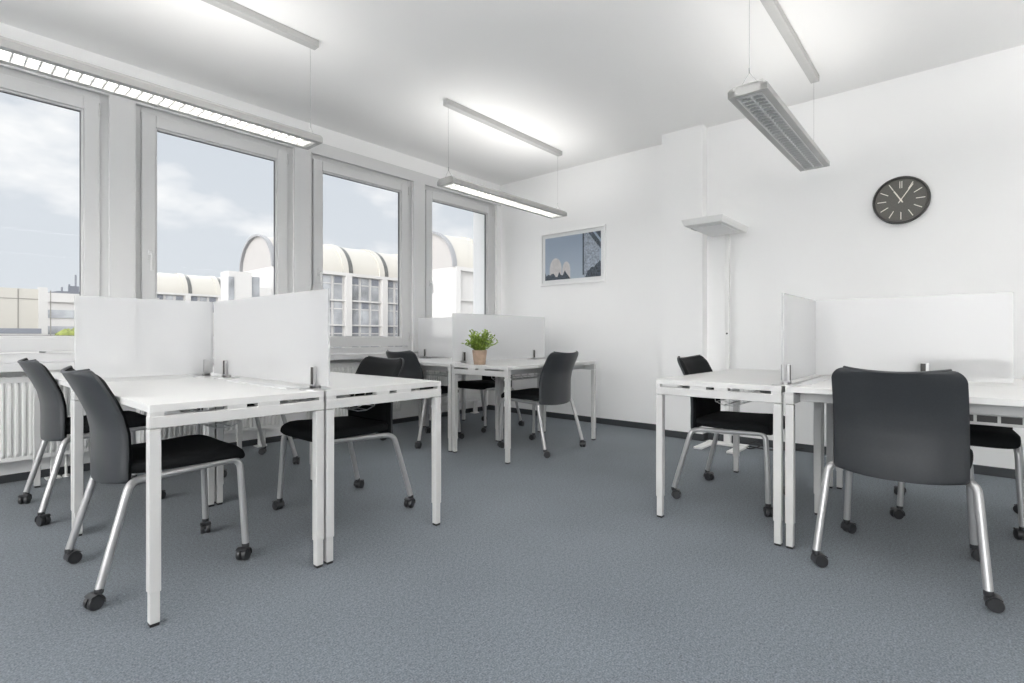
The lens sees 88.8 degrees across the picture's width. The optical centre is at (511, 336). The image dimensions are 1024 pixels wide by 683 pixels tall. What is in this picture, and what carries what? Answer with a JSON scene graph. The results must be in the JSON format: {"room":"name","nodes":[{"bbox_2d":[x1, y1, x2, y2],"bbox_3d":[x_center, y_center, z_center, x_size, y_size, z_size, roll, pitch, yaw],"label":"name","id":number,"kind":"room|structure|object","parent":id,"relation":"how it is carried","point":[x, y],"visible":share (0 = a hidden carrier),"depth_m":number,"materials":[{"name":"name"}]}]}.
{"room":"open-plan office","nodes":[
{"label":"open-plan office","id":0,"kind":"room"},
{"bbox_2d":[0,22,500,475],"bbox_3d":[-3.028,-0.492,3.636,0.420,2.865,8.320,0,0,41],"label":"wall","id":1,"kind":"structure","parent":0,"point":[409,408],"depth_m":4.78,"materials":[{"name":"white paint"}]},
{"bbox_2d":[0,66,108,362],"bbox_3d":[-3.189,-0.759,3.189,0.163,1.835,1.184,0,0,41],"label":"window","id":2,"kind":"structure","parent":1,"relation":"in","point":[93,107],"depth_m":3.52,"materials":[{"name":"white plastic"}]},
{"bbox_2d":[109,95,135,297],"bbox_3d":[-2.721,-0.748,3.652,0.023,1.824,0.152,0,0,41],"label":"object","id":3,"kind":"structure","parent":1,"relation":"attached to","point":[122,113],"depth_m":3.64,"materials":[{"name":"white paint"}]},
{"bbox_2d":[0,352,422,372],"bbox_3d":[-2.949,0.192,3.566,0.230,0.053,8.318,0,0,41],"label":"trim","id":4,"kind":"structure","parent":1,"relation":"attached to","point":[51,365],"depth_m":3.43,"materials":[{"name":"white plastic"}]},
{"bbox_2d":[136,104,292,356],"bbox_3d":[-2.328,-0.759,4.180,0.163,1.835,1.184,0,0,41],"label":"window","id":5,"kind":"structure","parent":1,"relation":"in","point":[149,121],"depth_m":3.97,"materials":[{"name":"white plastic"}]},
{"bbox_2d":[0,406,487,483],"bbox_3d":[-3.035,0.915,3.634,0.012,0.050,8.308,0,0,41],"label":"baseboard","id":6,"kind":"structure","parent":1,"relation":"attached to","point":[15,477],"depth_m":4.41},
{"bbox_2d":[0,63,500,205],"bbox_3d":[-2.869,-1.718,3.497,0.022,0.115,8.318,0,0,41],"label":"trim","id":7,"kind":"structure","parent":1,"relation":"attached to","point":[324,150],"depth_m":4.97,"materials":[{"name":"white plastic"}]},
{"bbox_2d":[294,148,310,291],"bbox_3d":[-1.861,-0.748,4.643,0.023,1.824,0.152,0,0,41],"label":"trim","id":8,"kind":"structure","parent":1,"relation":"attached to","point":[302,158],"depth_m":4.63,"materials":[{"name":"white plastic"}]},
{"bbox_2d":[311,153,411,353],"bbox_3d":[-1.468,-0.759,5.170,0.163,1.835,1.184,0,0,41],"label":"window","id":9,"kind":"structure","parent":1,"relation":"in","point":[320,165],"depth_m":5.25,"materials":[{"name":"white plastic"}]},
{"bbox_2d":[413,181,424,351],"bbox_3d":[-1.001,-0.748,5.633,0.023,1.824,0.152,0,0,41],"label":"trim","id":10,"kind":"structure","parent":1,"relation":"attached to","point":[418,188],"depth_m":5.61,"materials":[{"name":"white paint"}]},
{"bbox_2d":[425,185,494,317],"bbox_3d":[-0.608,-0.759,6.161,0.163,1.835,1.184,0,0,41],"label":"window","id":11,"kind":"structure","parent":1,"relation":"in","point":[432,194],"depth_m":6.23,"materials":[{"name":"white plastic"}]},
{"bbox_2d":[0,410,1023,682],"bbox_3d":[-0.138,1.000,1.160,8.130,0.120,8.770,0,0,41],"label":"floor","id":12,"kind":"structure","parent":0,"point":[562,567],"depth_m":2.04,"materials":[{"name":"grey carpet"}]},
{"bbox_2d":[0,376,88,479],"bbox_3d":[-3.355,0.597,3.116,0.108,0.687,1.305,0,0,41],"label":"radiator","id":13,"kind":"object","parent":12,"relation":"on","point":[16,392],"visible":0.48,"depth_m":3.32,"materials":[{"name":"white metal"}]},
{"bbox_2d":[0,376,27,379],"bbox_3d":[-3.343,0.259,3.135,0.094,0.012,1.258,0,0,41],"label":"grille","id":14,"kind":"object","parent":13,"relation":"attached to","point":[10,377],"depth_m":3.31,"materials":[{"name":"white metal"}]},
{"bbox_2d":[17,358,165,525],"bbox_3d":[-2.384,0.525,2.965,0.587,0.821,0.605,0,0,41],"label":"office chair","id":15,"kind":"object","parent":12,"relation":"on","point":[55,425],"visible":0.77,"depth_m":2.73,"materials":[{"name":"black plastic"}]},
{"bbox_2d":[22,359,66,438],"bbox_3d":[-2.532,0.336,2.811,0.425,0.432,0.158,0,0,41],"label":"backrest","id":16,"kind":"object","parent":15,"relation":"on","point":[53,407],"depth_m":2.72,"materials":[{"name":"black plastic"}]},
{"bbox_2d":[33,371,205,526],"bbox_3d":[-2.342,0.580,3.104,1.205,0.720,0.609,0,0,41],"label":"desk","id":17,"kind":"object","parent":12,"relation":"on","point":[57,375],"visible":0.17,"depth_m":2.99,"materials":[{"name":"white laminate"}]},
{"bbox_2d":[185,302,212,374],"bbox_3d":[-2.138,0.011,3.337,1.175,0.417,0.124,0,0,41],"label":"screen","id":18,"kind":"object","parent":17,"relation":"attached to","point":[212,302],"visible":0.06,"depth_m":2.95,"materials":[{"name":"plastic"}]},
{"bbox_2d":[60,365,251,610],"bbox_3d":[-1.480,0.526,2.166,0.587,0.826,0.591,0,0,41],"label":"office chair","id":19,"kind":"object","parent":12,"relation":"on","point":[113,457],"visible":0.99,"depth_m":1.98,"materials":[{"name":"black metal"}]},
{"bbox_2d":[65,367,131,480],"bbox_3d":[-1.615,0.336,2.014,0.425,0.432,0.158,0,0,41],"label":"backrest","id":20,"kind":"object","parent":19,"relation":"on","point":[110,435],"depth_m":1.92,"materials":[{"name":"plastic"}]},
{"bbox_2d":[73,377,323,627],"bbox_3d":[-1.423,0.580,2.306,1.205,0.720,0.609,0,0,41],"label":"desk","id":21,"kind":"object","parent":12,"relation":"on","point":[166,402],"visible":0.83,"depth_m":2.01,"materials":[{"name":"white laminate"}]},
{"bbox_2d":[74,295,218,377],"bbox_3d":[-1.870,0.011,2.720,0.124,0.417,0.631,0,0,41],"label":"screen","id":22,"kind":"object","parent":21,"relation":"attached to","point":[115,337],"visible":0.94,"depth_m":2.68,"materials":[{"name":"plastic"}]},
{"bbox_2d":[190,407,242,428],"bbox_3d":[-1.419,0.319,2.310,0.751,0.080,0.164,0,0,41],"label":"basket","id":23,"kind":"object","parent":21,"relation":"on","point":[204,424],"depth_m":2.10,"materials":[{"name":"metal"}]},
{"bbox_2d":[224,379,299,388],"bbox_3d":[-1.181,0.217,2.438,0.660,0.005,0.063,0,0,41],"label":"flap","id":24,"kind":"object","parent":21,"relation":"on","point":[230,380],"visible":1,"depth_m":2.38,"materials":[{"name":"white plastic"}]},
{"bbox_2d":[214,289,330,390],"bbox_3d":[-1.205,0.011,2.527,1.217,0.417,0.124,0,0,41],"label":"screen","id":25,"kind":"object","parent":21,"relation":"attached to","point":[285,337],"visible":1,"depth_m":2.42,"materials":[{"name":"plastic"}]},
{"bbox_2d":[136,409,279,446],"bbox_3d":[-2.414,0.597,4.199,0.108,0.687,1.075,0,0,41],"label":"radiator","id":26,"kind":"object","parent":12,"relation":"on","point":[248,424],"visible":0.15,"depth_m":4.26,"materials":[{"name":"white metal"}]},
{"bbox_2d":[195,404,299,476],"bbox_3d":[-1.952,0.525,3.835,0.586,0.821,0.605,0,0,41],"label":"office chair","id":27,"kind":"object","parent":12,"relation":"on","point":[296,459],"visible":0.2,"depth_m":3.83,"materials":[{"name":"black metal"}]},
{"bbox_2d":[201,365,311,502],"bbox_3d":[-1.931,0.580,3.577,1.205,0.720,0.622,0,0,41],"label":"desk","id":28,"kind":"object","parent":12,"relation":"on","point":[239,425],"visible":0.09,"depth_m":3.71,"materials":[{"name":"white plastic"}]},
{"bbox_2d":[215,372,440,564],"bbox_3d":[-1.013,0.580,2.779,1.205,0.720,0.622,0,0,41],"label":"desk","id":29,"kind":"object","parent":12,"relation":"on","point":[385,389],"visible":0.6,"depth_m":2.43,"materials":[{"name":"white plastic"}]},
{"bbox_2d":[295,393,374,411],"bbox_3d":[-1.009,0.319,2.782,0.751,0.080,0.164,0,0,41],"label":"basket","id":30,"kind":"object","parent":29,"relation":"on","point":[352,408],"depth_m":2.59,"materials":[{"name":"metal"}]},
{"bbox_2d":[272,356,414,509],"bbox_3d":[-0.921,0.526,2.894,0.612,0.826,0.619,0,0,41],"label":"office chair","id":31,"kind":"object","parent":12,"relation":"on","point":[357,426],"visible":0.77,"depth_m":2.86,"materials":[{"name":"black fabric"}]},
{"bbox_2d":[348,357,402,432],"bbox_3d":[-0.779,0.336,3.046,0.425,0.432,0.158,0,0,41],"label":"chair backrest","id":32,"kind":"object","parent":31,"relation":"on","point":[377,366],"depth_m":3.03,"materials":[{"name":"black plastic"}]},
{"bbox_2d":[307,362,400,418],"bbox_3d":[-1.555,0.597,5.188,0.108,0.687,1.055,0,0,41],"label":"radiator","id":33,"kind":"object","parent":12,"relation":"on","point":[350,367],"visible":0.23,"depth_m":5.05,"materials":[{"name":"white metal"}]},
{"bbox_2d":[330,362,359,364],"bbox_3d":[-1.544,0.259,5.208,0.094,0.012,1.008,0,0,41],"label":"grille","id":34,"kind":"object","parent":33,"relation":"attached to","point":[349,363],"depth_m":5.08,"materials":[{"name":"white metal"}]},
{"bbox_2d":[380,350,463,448],"bbox_3d":[-0.818,0.525,4.768,0.575,0.821,0.605,0,0,41],"label":"office chair","id":35,"kind":"object","parent":12,"relation":"on","point":[412,369],"visible":0.49,"depth_m":4.53,"materials":[{"name":"black plastic"}]},
{"bbox_2d":[372,358,499,451],"bbox_3d":[-0.725,0.580,4.856,1.120,0.720,0.604,0,0,41],"label":"desk","id":36,"kind":"object","parent":12,"relation":"on","point":[428,364],"visible":0.48,"depth_m":4.62,"materials":[{"name":"white laminate"}]},
{"bbox_2d":[418,317,451,358],"bbox_3d":[-0.547,0.011,5.108,1.155,0.417,0.124,0,0,41],"label":"screen","id":37,"kind":"object","parent":36,"relation":"attached to","point":[434,334],"visible":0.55,"depth_m":5.30,"materials":[{"name":"plastic"}]},
{"bbox_2d":[422,370,464,377],"bbox_3d":[-0.722,0.319,4.859,0.698,0.080,0.164,0,0,41],"label":"basket","id":38,"kind":"object","parent":36,"relation":"on","point":[444,375],"depth_m":4.81,"materials":[{"name":"metal"}]},
{"bbox_2d":[426,370,483,419],"bbox_3d":[-0.693,0.597,6.181,0.108,0.687,1.025,0,0,41],"label":"radiator","id":39,"kind":"object","parent":12,"relation":"on","point":[473,395],"visible":0.19,"depth_m":6.21,"materials":[{"name":"white metal"}]},
{"bbox_2d":[423,357,540,440],"bbox_3d":[-0.322,0.580,5.319,1.120,0.720,0.604,0,0,41],"label":"desk","id":40,"kind":"object","parent":12,"relation":"on","point":[424,371],"visible":0.25,"depth_m":5.35,"materials":[{"name":"white laminate"}]},
{"bbox_2d":[458,375,523,432],"bbox_3d":[-0.275,0.526,5.506,0.612,0.826,0.618,0,0,41],"label":"office chair","id":41,"kind":"object","parent":12,"relation":"on","point":[487,383],"visible":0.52,"depth_m":5.30,"materials":[{"name":"black fabric"}]},
{"bbox_2d":[482,376,494,380],"bbox_3d":[-0.126,0.336,5.651,0.425,0.432,0.158,0,0,41],"label":"cushion","id":42,"kind":"object","parent":41,"relation":"on","point":[483,377],"depth_m":5.69,"materials":[{"name":"black fabric"}]},
{"bbox_2d":[452,359,595,463],"bbox_3d":[0.140,0.580,4.515,0.608,0.720,1.220,0,0,41],"label":"desk","id":43,"kind":"object","parent":12,"relation":"on","point":[504,369],"visible":0.81,"depth_m":4.23,"materials":[{"name":"white plastic"}]},
{"bbox_2d":[461,329,497,364],"bbox_3d":[-0.260,0.077,4.188,0.308,0.285,0.242,0,0,-10],"label":"potted plant","id":44,"kind":"object","parent":43,"relation":"on","point":[479,343],"visible":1,"depth_m":4.14,"materials":[{"name":"green plant"}]},
{"bbox_2d":[452,313,544,363],"bbox_3d":[-0.083,0.011,4.731,0.124,0.417,1.235,0,0,41],"label":"screen","id":45,"kind":"object","parent":43,"relation":"attached to","point":[518,337],"visible":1,"depth_m":4.72,"materials":[{"name":"plastic"}]},
{"bbox_2d":[491,373,540,381],"bbox_3d":[0.136,0.320,4.519,0.165,0.080,0.760,0,0,41],"label":"basket","id":46,"kind":"object","parent":43,"relation":"on","point":[534,376],"depth_m":4.47,"materials":[{"name":"metal"}]},
{"bbox_2d":[497,351,585,457],"bbox_3d":[0.248,0.526,4.420,0.620,0.826,0.615,0,0,41],"label":"office chair","id":47,"kind":"object","parent":12,"relation":"on","point":[554,388],"visible":0.97,"depth_m":4.25,"materials":[{"name":"black plastic"}]},
{"bbox_2d":[681,214,748,453],"bbox_3d":[1.692,0.000,4.335,0.340,1.880,0.642,0,0,41],"label":"floor lamp","id":48,"kind":"object","parent":12,"relation":"on","point":[720,224],"visible":0.9,"depth_m":4.45,"materials":[{"name":"white metal"}]},
{"bbox_2d":[691,223,738,235],"bbox_3d":[1.690,-0.886,4.333,0.240,0.008,0.440,0,0,41],"label":"diffuser","id":49,"kind":"object","parent":48,"relation":"attached to","point":[715,229],"depth_m":4.29,"materials":[{"name":"white plastic"}]},
{"bbox_2d":[671,355,784,516],"bbox_3d":[1.299,0.526,3.098,0.609,0.826,0.589,0,0,41],"label":"office chair","id":50,"kind":"object","parent":12,"relation":"on","point":[706,412],"visible":0.8,"depth_m":3.02,"materials":[{"name":"black fabric"}]},
{"bbox_2d":[679,356,720,427],"bbox_3d":[1.139,0.336,3.229,0.158,0.432,0.425,0,0,41],"label":"cushion","id":51,"kind":"object","parent":50,"relation":"on","point":[701,407],"depth_m":3.22,"materials":[{"name":"black fabric"}]},
{"bbox_2d":[656,368,833,546],"bbox_3d":[1.381,0.580,2.998,0.600,0.720,1.229,0,0,41],"label":"desk","id":52,"kind":"object","parent":12,"relation":"on","point":[759,380],"visible":0.88,"depth_m":2.65,"materials":[{"name":"white laminate"}]},
{"bbox_2d":[715,389,751,406],"bbox_3d":[1.377,0.320,3.001,0.165,0.080,0.765,0,0,41],"label":"basket","id":53,"kind":"object","parent":52,"relation":"on","point":[743,402],"depth_m":2.77,"materials":[{"name":"metal"}]},
{"bbox_2d":[771,293,815,385],"bbox_3d":[1.608,0.011,2.797,0.124,0.417,1.208,0,0,41],"label":"screen","id":54,"kind":"object","parent":52,"relation":"attached to","point":[798,314],"visible":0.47,"depth_m":2.53,"materials":[{"name":"plastic"}]},
{"bbox_2d":[732,441,803,450],"bbox_3d":[2.138,0.915,4.382,0.540,0.050,0.146,0,0,20],"label":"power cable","id":55,"kind":"object","parent":12,"relation":"on","point":[753,441],"visible":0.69,"depth_m":4.36,"materials":[{"name":"black plastic"}]},
{"bbox_2d":[785,378,1023,548],"bbox_3d":[1.866,0.580,2.170,1.190,0.720,0.615,0,0,41],"label":"desk","id":56,"kind":"object","parent":12,"relation":"on","point":[988,405],"visible":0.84,"depth_m":2.31,"materials":[{"name":"white laminate"}]},
{"bbox_2d":[799,378,827,384],"bbox_3d":[1.484,0.217,2.565,0.053,0.005,0.380,0,0,41],"label":"flap","id":57,"kind":"object","parent":56,"relation":"on","point":[817,380],"visible":0.96,"depth_m":2.53,"materials":[{"name":"white plastic"}]},
{"bbox_2d":[816,292,1013,382],"bbox_3d":[1.913,0.011,2.544,0.764,0.417,0.124,0,0,41],"label":"screen","id":58,"kind":"object","parent":56,"relation":"attached to","point":[970,335],"visible":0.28,"depth_m":2.50,"materials":[{"name":"plastic"}]},
{"bbox_2d":[970,413,1023,427],"bbox_3d":[1.967,0.297,2.014,0.713,0.094,0.126,0,0,41],"label":"cable tray","id":59,"kind":"object","parent":56,"relation":"on","point":[979,419],"depth_m":2.02,"materials":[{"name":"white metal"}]},
{"bbox_2d":[811,366,1004,612],"bbox_3d":[1.617,0.526,2.143,0.611,0.826,0.621,0,0,41],"label":"office chair","id":60,"kind":"object","parent":12,"relation":"on","point":[907,427],"visible":1,"depth_m":1.97,"materials":[{"name":"black plastic"}]},
{"bbox_2d":[818,375,1023,488],"bbox_3d":[2.277,0.580,2.643,1.190,0.720,0.615,0,0,41],"label":"desk","id":61,"kind":"object","parent":12,"relation":"on","point":[1019,383],"visible":0.19,"depth_m":2.78,"materials":[{"name":"white plastic"}]},
{"bbox_2d":[889,424,1023,539],"bbox_3d":[2.347,0.525,2.760,0.574,0.821,0.602,0,0,41],"label":"office chair","id":62,"kind":"object","parent":12,"relation":"on","point":[1000,437],"visible":0.35,"depth_m":2.48,"materials":[{"name":"black fabric"}]},
{"bbox_2d":[0,0,1023,184],"bbox_3d":[-0.138,-2.000,1.160,8.130,0.150,8.770,0,0,41],"label":"ceiling","id":63,"kind":"structure","parent":0,"point":[588,80],"depth_m":3.56,"materials":[{"name":"white paint"}]},
{"bbox_2d":[0,0,322,149],"bbox_3d":[-1.796,-1.582,2.812,0.192,0.686,1.592,0,0,41],"label":"light","id":64,"kind":"object","parent":63,"relation":"hanging from","point":[14,53],"visible":1,"depth_m":2.78,"materials":[{"name":"grey metal"}]},
{"bbox_2d":[437,99,566,218],"bbox_3d":[-0.021,-1.582,4.834,0.192,0.686,1.592,0,0,41],"label":"light","id":65,"kind":"object","parent":63,"relation":"hanging from","point":[453,183],"visible":1,"depth_m":4.67,"materials":[{"name":"grey metal"}]},
{"bbox_2d":[728,0,829,171],"bbox_3d":[1.719,-1.582,3.263,0.192,0.686,1.592,0,0,41],"label":"light","id":66,"kind":"object","parent":63,"relation":"hanging from","point":[757,100],"visible":1,"depth_m":3.12,"materials":[{"name":"grey metal"}]},
{"bbox_2d":[488,45,1023,468],"bbox_3d":[2.592,-0.492,4.266,8.080,2.865,0.440,0,0,41],"label":"wall","id":67,"kind":"structure","parent":0,"point":[957,128],"depth_m":4.46,"materials":[{"name":"white paint"}]},
{"bbox_2d":[540,224,605,285],"bbox_3d":[0.676,-0.907,5.910,0.880,0.615,0.027,0,0,41],"label":"framed picture","id":68,"kind":"object","parent":67,"relation":"attached to","point":[572,256],"visible":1,"depth_m":5.90,"materials":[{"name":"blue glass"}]},
{"bbox_2d":[545,231,600,280],"bbox_3d":[0.677,-0.907,5.912,0.756,0.491,0.002,0,0,41],"label":"print","id":69,"kind":"object","parent":68,"relation":"attached to","point":[572,256],"depth_m":5.90},
{"bbox_2d":[488,405,1015,478],"bbox_3d":[2.516,0.909,4.178,7.680,0.062,0.232,0,0,41],"label":"baseboard","id":70,"kind":"structure","parent":67,"relation":"attached to","point":[978,469],"depth_m":4.78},
{"bbox_2d":[872,176,930,223],"bbox_3d":[2.867,-1.008,3.854,0.346,0.346,0.040,0,0,41],"label":"wall clock","id":71,"kind":"object","parent":67,"relation":"attached to","point":[902,199],"visible":1,"depth_m":3.84,"materials":[{"name":"black plastic"}]},
{"label":"outside","id":72,"kind":"structure","parent":0,"visible":0},
{"bbox_3d":[-37.752,13.040,32.784,700.000,0.200,600.000,0,0,41],"label":"ground","id":73,"kind":"structure","parent":72,"visible":0},
{"bbox_2d":[0,328,41,362],"bbox_3d":[-37.579,6.210,26.807,6.100,13.460,19.400,0,0,41],"label":"block","id":74,"kind":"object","parent":73,"relation":"on","point":[3,331],"visible":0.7,"depth_m":31.41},
{"bbox_2d":[0,287,50,334],"bbox_3d":[-44.630,4.690,33.923,12.120,16.500,20.700,0,0,41],"label":"panel block","id":75,"kind":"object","parent":73,"relation":"on","point":[19,307],"visible":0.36,"depth_m":36.81,"materials":[{"name":"white concrete"}]},
{"bbox_2d":[39,351,73,352],"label":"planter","id":76,"kind":"object","parent":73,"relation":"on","point":[40,351],"depth_m":33.27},
{"bbox_2d":[55,328,73,335],"label":"bush","id":77,"kind":"object","parent":73,"relation":"on","point":[68,331],"depth_m":34.27,"materials":[{"name":"green plant"}]},
{"bbox_2d":[48,275,159,334],"bbox_3d":[-55.042,2.640,67.534,12.320,20.600,13.200,0,0,41],"label":"slab building","id":78,"kind":"structure","parent":73,"relation":"on","point":[62,302],"depth_m":61.22,"materials":[{"name":"white concrete"}]},
{"bbox_2d":[157,273,220,349],"bbox_3d":[-59.305,0.300,107.592,9.348,25.280,35.300,0,0,41],"label":"shed","id":79,"kind":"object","parent":73,"relation":"on","point":[177,286],"visible":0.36,"depth_m":99.44,"materials":[{"name":"white concrete"}]},
{"bbox_2d":[183,274,191,293],"bbox_3d":[-64.313,-10.184,101.941,8.906,4.048,0.700,0,0,41],"label":"roof light","id":80,"kind":"object","parent":79,"relation":"on","point":[188,280],"depth_m":99.32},
{"bbox_2d":[221,271,270,300],"bbox_3d":[-28.633,3.040,56.355,2.260,19.800,4.450,0,0,41],"label":"annex","id":81,"kind":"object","parent":73,"relation":"on","point":[234,284],"visible":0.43,"depth_m":55.02,"materials":[{"name":"white concrete"}]},
{"bbox_2d":[239,234,402,353],"bbox_3d":[-15.094,0.300,80.721,9.348,25.280,47.900,0,0,41],"label":"vaulted hall","id":82,"kind":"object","parent":73,"relation":"on","point":[362,284],"visible":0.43,"depth_m":68.14,"materials":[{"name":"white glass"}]},
{"bbox_2d":[335,326,341,332],"bbox_3d":[-22.030,-0.975,66.273,0.055,0.830,0.973,0,0,41],"label":"blind","id":83,"kind":"object","parent":82,"relation":"hanging from","point":[338,329],"depth_m":66.27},
{"bbox_2d":[335,276,341,282],"bbox_3d":[-22.030,-7.275,66.273,0.055,0.830,0.973,0,0,41],"label":"blind","id":84,"kind":"object","parent":82,"relation":"hanging from","point":[338,279],"depth_m":66.27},
{"bbox_2d":[340,247,352,272],"bbox_3d":[-24.167,-10.184,70.389,8.906,4.048,0.700,0,0,41],"label":"roof light","id":85,"kind":"object","parent":82,"relation":"on","point":[349,262],"depth_m":67.78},
{"bbox_2d":[352,326,357,332],"bbox_3d":[-20.461,-0.975,68.080,0.055,0.830,0.973,0,0,41],"label":"blind","id":86,"kind":"object","parent":82,"relation":"hanging from","point":[354,328],"depth_m":68.06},
{"bbox_2d":[352,278,357,284],"bbox_3d":[-20.461,-7.275,68.080,0.055,0.830,0.973,0,0,41],"label":"blind","id":87,"kind":"object","parent":82,"relation":"hanging from","point":[354,280],"depth_m":68.10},
{"bbox_2d":[362,303,368,308],"bbox_3d":[-19.442,-4.125,69.253,0.055,0.830,0.973,0,0,41],"label":"blind","id":88,"kind":"object","parent":82,"relation":"hanging from","point":[364,305],"depth_m":69.25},
{"bbox_2d":[372,327,377,332],"bbox_3d":[-18.424,-0.975,70.425,0.055,0.830,0.973,0,0,41],"label":"blind","id":89,"kind":"object","parent":82,"relation":"hanging from","point":[374,329],"depth_m":70.37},
{"bbox_2d":[372,280,377,285],"bbox_3d":[-18.424,-7.275,70.425,0.055,0.830,0.973,0,0,41],"label":"blind","id":90,"kind":"object","parent":82,"relation":"hanging from","point":[374,282],"depth_m":70.37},
{"bbox_2d":[375,252,388,276],"bbox_3d":[-20.561,-10.184,74.542,8.906,4.048,0.700,0,0,41],"label":"roof light","id":91,"kind":"object","parent":82,"relation":"on","point":[385,267],"depth_m":71.96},
{"bbox_2d":[388,327,392,332],"bbox_3d":[-16.855,-0.975,72.232,0.055,0.830,0.973,0,0,41],"label":"blind","id":92,"kind":"object","parent":82,"relation":"hanging from","point":[390,329],"depth_m":72.26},
{"bbox_2d":[388,281,392,287],"bbox_3d":[-16.855,-7.275,72.232,0.055,0.830,0.973,0,0,41],"label":"blind","id":93,"kind":"object","parent":82,"relation":"hanging from","point":[390,283],"depth_m":72.26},
{"bbox_2d":[432,231,472,317],"bbox_3d":[2.480,0.495,72.743,9.348,24.889,36.900,0,0,41],"label":"vaulted wing","id":94,"kind":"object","parent":73,"relation":"on","point":[452,257],"visible":0.16,"depth_m":57.57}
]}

